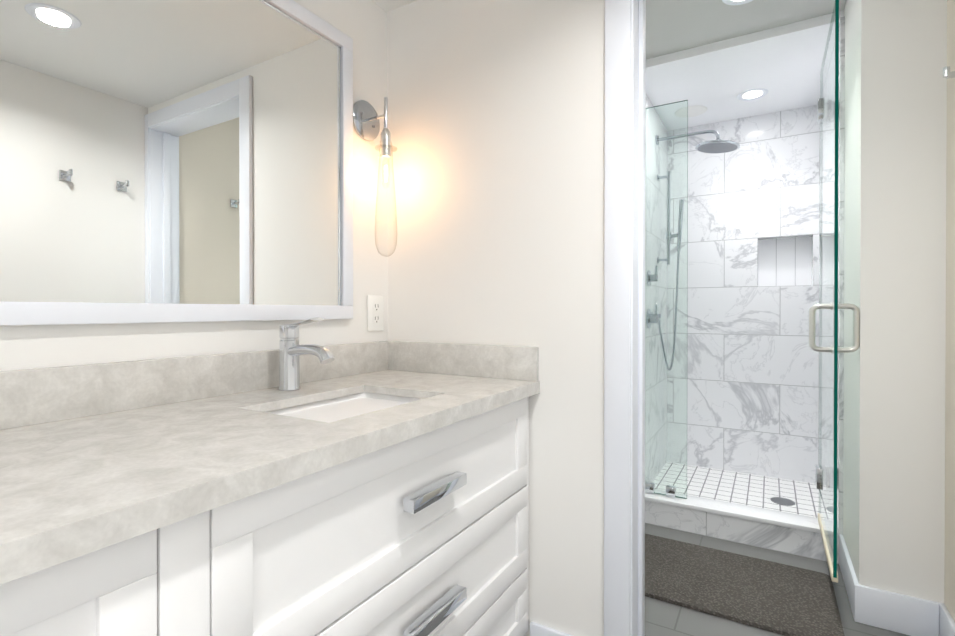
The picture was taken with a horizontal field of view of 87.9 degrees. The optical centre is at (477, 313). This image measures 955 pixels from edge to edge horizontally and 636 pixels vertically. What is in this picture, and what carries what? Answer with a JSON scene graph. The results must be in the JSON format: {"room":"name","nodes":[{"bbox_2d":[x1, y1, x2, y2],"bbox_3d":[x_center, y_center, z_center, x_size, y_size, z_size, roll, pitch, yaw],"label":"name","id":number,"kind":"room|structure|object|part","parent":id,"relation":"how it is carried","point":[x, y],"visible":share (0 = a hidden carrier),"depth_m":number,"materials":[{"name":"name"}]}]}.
{"room":"bathroom","nodes":[
{"label":"bathroom","id":0,"kind":"room"},
{"bbox_2d":[0,0,387,370],"bbox_3d":[-1.115,-0.163,0.528,0.120,2.420,3.165,0,0,31],"label":"wall","id":1,"kind":"structure","parent":0,"point":[362,24],"depth_m":1.50,"materials":[{"name":"white paint"}]},
{"bbox_2d":[0,0,352,325],"bbox_3d":[-0.909,-0.422,0.728,0.023,0.889,1.981,0,0,31],"label":"mirror","id":2,"kind":"object","parent":1,"relation":"attached to","point":[163,161],"visible":0.98,"depth_m":1.11,"materials":[{"name":"silver glass"}]},
{"bbox_2d":[0,341,387,428],"bbox_3d":[-0.976,0.154,0.621,0.019,0.100,2.624,0,0,31],"label":"backsplash","id":3,"kind":"structure","parent":1,"relation":"attached to","point":[27,396],"depth_m":1.06,"materials":[{"name":"grey stone"}]},
{"bbox_2d":[353,97,396,256],"bbox_3d":[-0.321,-0.444,1.621,0.128,0.522,0.128,0,0,31],"label":"sconce","id":4,"kind":"object","parent":1,"relation":"attached to","point":[366,122],"depth_m":1.61,"materials":[{"name":"silver metal"}]},
{"bbox_3d":[-0.297,-0.455,1.607,0.025,0.098,0.025,0,0,31],"label":"sconce bulb","id":5,"kind":"part","parent":4,"relation":"part of","materials":[{"name":"white glass"}]},
{"bbox_2d":[367,295,383,330],"bbox_3d":[-0.348,-0.001,1.696,0.008,0.122,0.080,0,0,31],"label":"electrical outlet","id":6,"kind":"object","parent":1,"relation":"attached to","point":[375,312],"visible":1,"depth_m":1.69,"materials":[{"name":"white plastic"}]},
{"bbox_2d":[372,0,416,11],"bbox_3d":[-0.355,-1.238,0.073,1.645,0.365,2.925,0,0,31],"label":"ceiling","id":7,"kind":"structure","parent":0,"point":[388,5],"depth_m":1.70,"materials":[{"name":"white paint"}]},
{"bbox_2d":[387,0,604,635],"bbox_3d":[0.071,-0.168,1.596,0.835,2.420,0.120,0,0,31],"label":"wall","id":8,"kind":"structure","parent":0,"point":[496,118],"depth_m":1.48,"materials":[{"name":"white paint"}]},
{"bbox_2d":[388,341,538,380],"bbox_3d":[-0.065,0.149,1.595,0.559,0.100,0.020,0,0,31],"label":"backsplash","id":9,"kind":"structure","parent":8,"relation":"attached to","point":[520,363],"depth_m":1.56,"materials":[{"name":"grey stone"}]},
{"bbox_2d":[538,624,565,635],"bbox_3d":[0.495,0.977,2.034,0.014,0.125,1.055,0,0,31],"label":"baseboard","id":10,"kind":"structure","parent":8,"relation":"attached to","point":[543,630],"depth_m":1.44,"materials":[{"name":"white paint"}]},
{"bbox_2d":[604,0,645,635],"bbox_3d":[0.755,0.014,1.193,0.864,2.060,0.158,0,0,31],"label":"door frame","id":11,"kind":"structure","parent":8,"relation":"attached to","point":[624,305],"depth_m":1.33,"materials":[{"name":"white paint"}]},
{"bbox_2d":[646,10,843,130],"bbox_3d":[1.449,-1.329,2.797,1.120,0.210,1.190,0,0,31],"label":"ceiling","id":12,"kind":"structure","parent":0,"point":[782,64],"depth_m":2.54,"materials":[{"name":"white paint"}]},
{"bbox_2d":[675,105,706,117],"bbox_3d":[1.296,-1.223,3.010,0.184,0.004,0.184,0,0,31],"label":"air vent","id":13,"kind":"object","parent":12,"relation":"attached to","point":[694,110],"visible":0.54,"depth_m":3.00,"materials":[{"name":"white paint"}]},
{"bbox_2d":[737,88,768,100],"bbox_3d":[1.539,-1.222,2.773,0.156,0.003,0.156,0,0,31],"label":"recessed light","id":14,"kind":"object","parent":12,"relation":"attached to","point":[752,94],"visible":1,"depth_m":2.77,"materials":[{"name":"white paint"}]},
{"bbox_2d":[646,0,845,59],"bbox_3d":[0.963,-1.344,1.763,1.335,0.170,1.085,0,0,31],"label":"ceiling","id":15,"kind":"structure","parent":0,"point":[673,26],"depth_m":2.12,"materials":[{"name":"grey paint"}]},
{"bbox_2d":[722,0,752,4],"bbox_3d":[1.047,-1.258,1.949,0.156,0.003,0.156,0,0,31],"label":"recessed light","id":16,"kind":"object","parent":15,"relation":"in","point":[734,2],"visible":1,"depth_m":2.00,"materials":[{"name":"white paint"}]},
{"bbox_2d":[645,523,908,635],"bbox_3d":[0.226,1.075,1.063,2.250,0.060,5.700,0,0,31],"label":"floor","id":17,"kind":"structure","parent":0,"point":[662,618],"depth_m":1.72,"materials":[{"name":"grey tile"}]},
{"bbox_2d":[0,385,539,635],"bbox_3d":[-0.733,0.635,0.480,0.584,0.822,2.624,0,0,31],"label":"bathroom vanity","id":18,"kind":"object","parent":17,"relation":"on","point":[380,488],"depth_m":0.80,"materials":[{"name":"white paint"}]},
{"bbox_2d":[0,369,539,552],"bbox_3d":[-0.734,0.214,0.478,0.582,0.020,2.624,0,0,31],"label":"countertop","id":19,"kind":"structure","parent":18,"relation":"on","point":[73,472],"depth_m":0.77,"materials":[{"name":"grey stone"}]},
{"bbox_2d":[278,317,334,390],"bbox_3d":[-0.438,0.105,1.265,0.181,0.189,0.055,0,0,31],"label":"faucet","id":20,"kind":"object","parent":19,"relation":"on","point":[291,350],"visible":1,"depth_m":1.27,"materials":[{"name":"silver metal"}]},
{"bbox_2d":[252,385,431,420],"bbox_3d":[-0.295,0.288,1.146,0.315,0.159,0.421,0,0,31],"label":"sink","id":21,"kind":"object","parent":19,"relation":"in","point":[326,405],"depth_m":1.27,"materials":[{"name":"white ceramic"}]},
{"bbox_2d":[653,462,818,517],"bbox_3d":[1.415,1.020,2.747,0.845,0.033,0.890,0,0,31],"label":"mosaic shower floor","id":22,"kind":"structure","parent":17,"relation":"on","point":[786,495],"depth_m":2.84,"materials":[{"name":"white tile"}]},
{"bbox_2d":[645,489,838,563],"bbox_3d":[1.161,0.971,2.317,0.845,0.135,0.134,0,0,31],"label":"shower curb","id":23,"kind":"structure","parent":17,"relation":"on","point":[790,533],"depth_m":2.25,"materials":[{"name":"stone"}]},
{"bbox_2d":[645,100,687,498],"bbox_3d":[0.908,-0.064,2.461,0.250,1.932,0.032,0,0,31],"label":"glass panel","id":24,"kind":"object","parent":23,"relation":"on","point":[650,489],"visible":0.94,"depth_m":2.44,"materials":[{"name":"clear glass"}]},
{"bbox_2d":[645,534,844,635],"bbox_3d":[0.926,1.032,1.927,0.776,0.015,0.500,0,0,31],"label":"bath mat","id":25,"kind":"object","parent":17,"relation":"on","point":[778,598],"visible":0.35,"depth_m":1.84,"materials":[{"name":"grey fabric"}]},
{"bbox_2d":[843,0,855,567],"bbox_3d":[1.796,-0.172,2.406,0.120,2.420,1.520,0,0,31],"label":"wall","id":26,"kind":"structure","parent":0,"point":[849,275],"depth_m":1.90,"materials":[{"name":"white paint"}]},
{"bbox_2d":[818,16,844,563],"bbox_3d":[1.758,-0.093,2.475,0.015,2.260,1.000,0,0,31],"label":"tiled wall","id":27,"kind":"structure","parent":26,"relation":"attached to","point":[841,145],"depth_m":2.05,"materials":[{"name":"tile"}]},
{"bbox_2d":[809,0,859,582],"bbox_3d":[1.349,-0.074,1.911,0.144,1.952,0.592,0,0,31],"label":"shower glass door","id":28,"kind":"structure","parent":26,"relation":"attached to","point":[828,306],"depth_m":1.77,"materials":[{"name":"clear glass"}]},
{"bbox_2d":[839,534,869,624],"bbox_3d":[1.391,0.978,1.859,0.014,0.125,0.444,0,0,31],"label":"baseboard","id":29,"kind":"structure","parent":26,"relation":"attached to","point":[858,595],"depth_m":1.69,"materials":[{"name":"white paint"}]},
{"bbox_2d":[854,0,946,602],"bbox_3d":[1.468,-0.168,1.641,0.335,2.420,0.130,0,0,31],"label":"wall","id":30,"kind":"structure","parent":0,"point":[900,277],"depth_m":1.62,"materials":[{"name":"white paint"}]},
{"bbox_2d":[944,0,954,620],"bbox_3d":[1.354,-0.166,1.236,0.120,2.420,0.685,0,0,31],"label":"wall","id":31,"kind":"structure","parent":0,"point":[949,583],"depth_m":1.52,"materials":[{"name":"beige paint"}]},
{"bbox_2d":[926,600,954,635],"bbox_3d":[1.311,0.981,1.303,0.017,0.125,0.625,0,0,31],"label":"baseboard","id":32,"kind":"structure","parent":31,"relation":"attached to","point":[939,622],"depth_m":1.56,"materials":[{"name":"white paint"}]},
{"bbox_2d":[943,66,954,78],"bbox_3d":[1.309,-0.651,1.344,0.069,0.044,0.044,0,0,31],"label":"robe hook","id":33,"kind":"object","parent":31,"relation":"attached to","point":[947,74],"visible":1,"depth_m":1.35,"materials":[{"name":"silver metal"}]},
{"bbox_3d":[0.714,-0.173,2.537,0.125,2.420,2.155,0,0,31],"label":"wall","id":34,"kind":"structure","parent":0,"visible":0},
{"bbox_2d":[645,94,666,481],"bbox_3d":[1.017,-0.095,2.913,0.015,2.260,1.000,0,0,31],"label":"tiled wall","id":35,"kind":"structure","parent":34,"relation":"attached to","point":[659,239],"depth_m":3.00,"materials":[{"name":"tile"}]},
{"bbox_2d":[646,304,657,328],"bbox_3d":[0.923,0.016,2.690,0.050,0.129,0.290,0,0,31],"label":"shower valve","id":36,"kind":"object","parent":35,"relation":"attached to","point":[652,317],"depth_m":2.79,"materials":[{"name":"silver metal"}]},
{"bbox_2d":[647,266,657,285],"bbox_3d":[0.928,-0.204,2.697,0.050,0.118,0.265,0,0,31],"label":"shower valve","id":37,"kind":"object","parent":35,"relation":"attached to","point":[654,276],"depth_m":2.79,"materials":[{"name":"silver metal"}]},
{"bbox_2d":[651,171,683,370],"bbox_3d":[1.131,-0.259,2.939,0.152,1.202,0.199,0,0,31],"label":"slide rail","id":38,"kind":"object","parent":35,"relation":"attached to","point":[669,235],"depth_m":2.98,"materials":[{"name":"silver metal"}]},
{"bbox_2d":[655,130,739,152],"bbox_3d":[1.279,-1.008,2.893,0.450,0.145,0.230,0,0,31],"label":"shower head","id":39,"kind":"object","parent":35,"relation":"attached to","point":[718,145],"visible":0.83,"depth_m":2.84},
{"bbox_3d":[1.721,-0.177,3.263,1.120,2.420,0.120,0,0,31],"label":"wall","id":40,"kind":"structure","parent":0,"visible":0},
{"bbox_2d":[667,105,819,482],"bbox_3d":[1.674,-0.096,3.164,0.860,2.260,0.100,0,0,31],"label":"tiled wall","id":41,"kind":"structure","parent":40,"relation":"attached to","point":[749,366],"depth_m":3.10,"materials":[{"name":"tile"}]}
]}

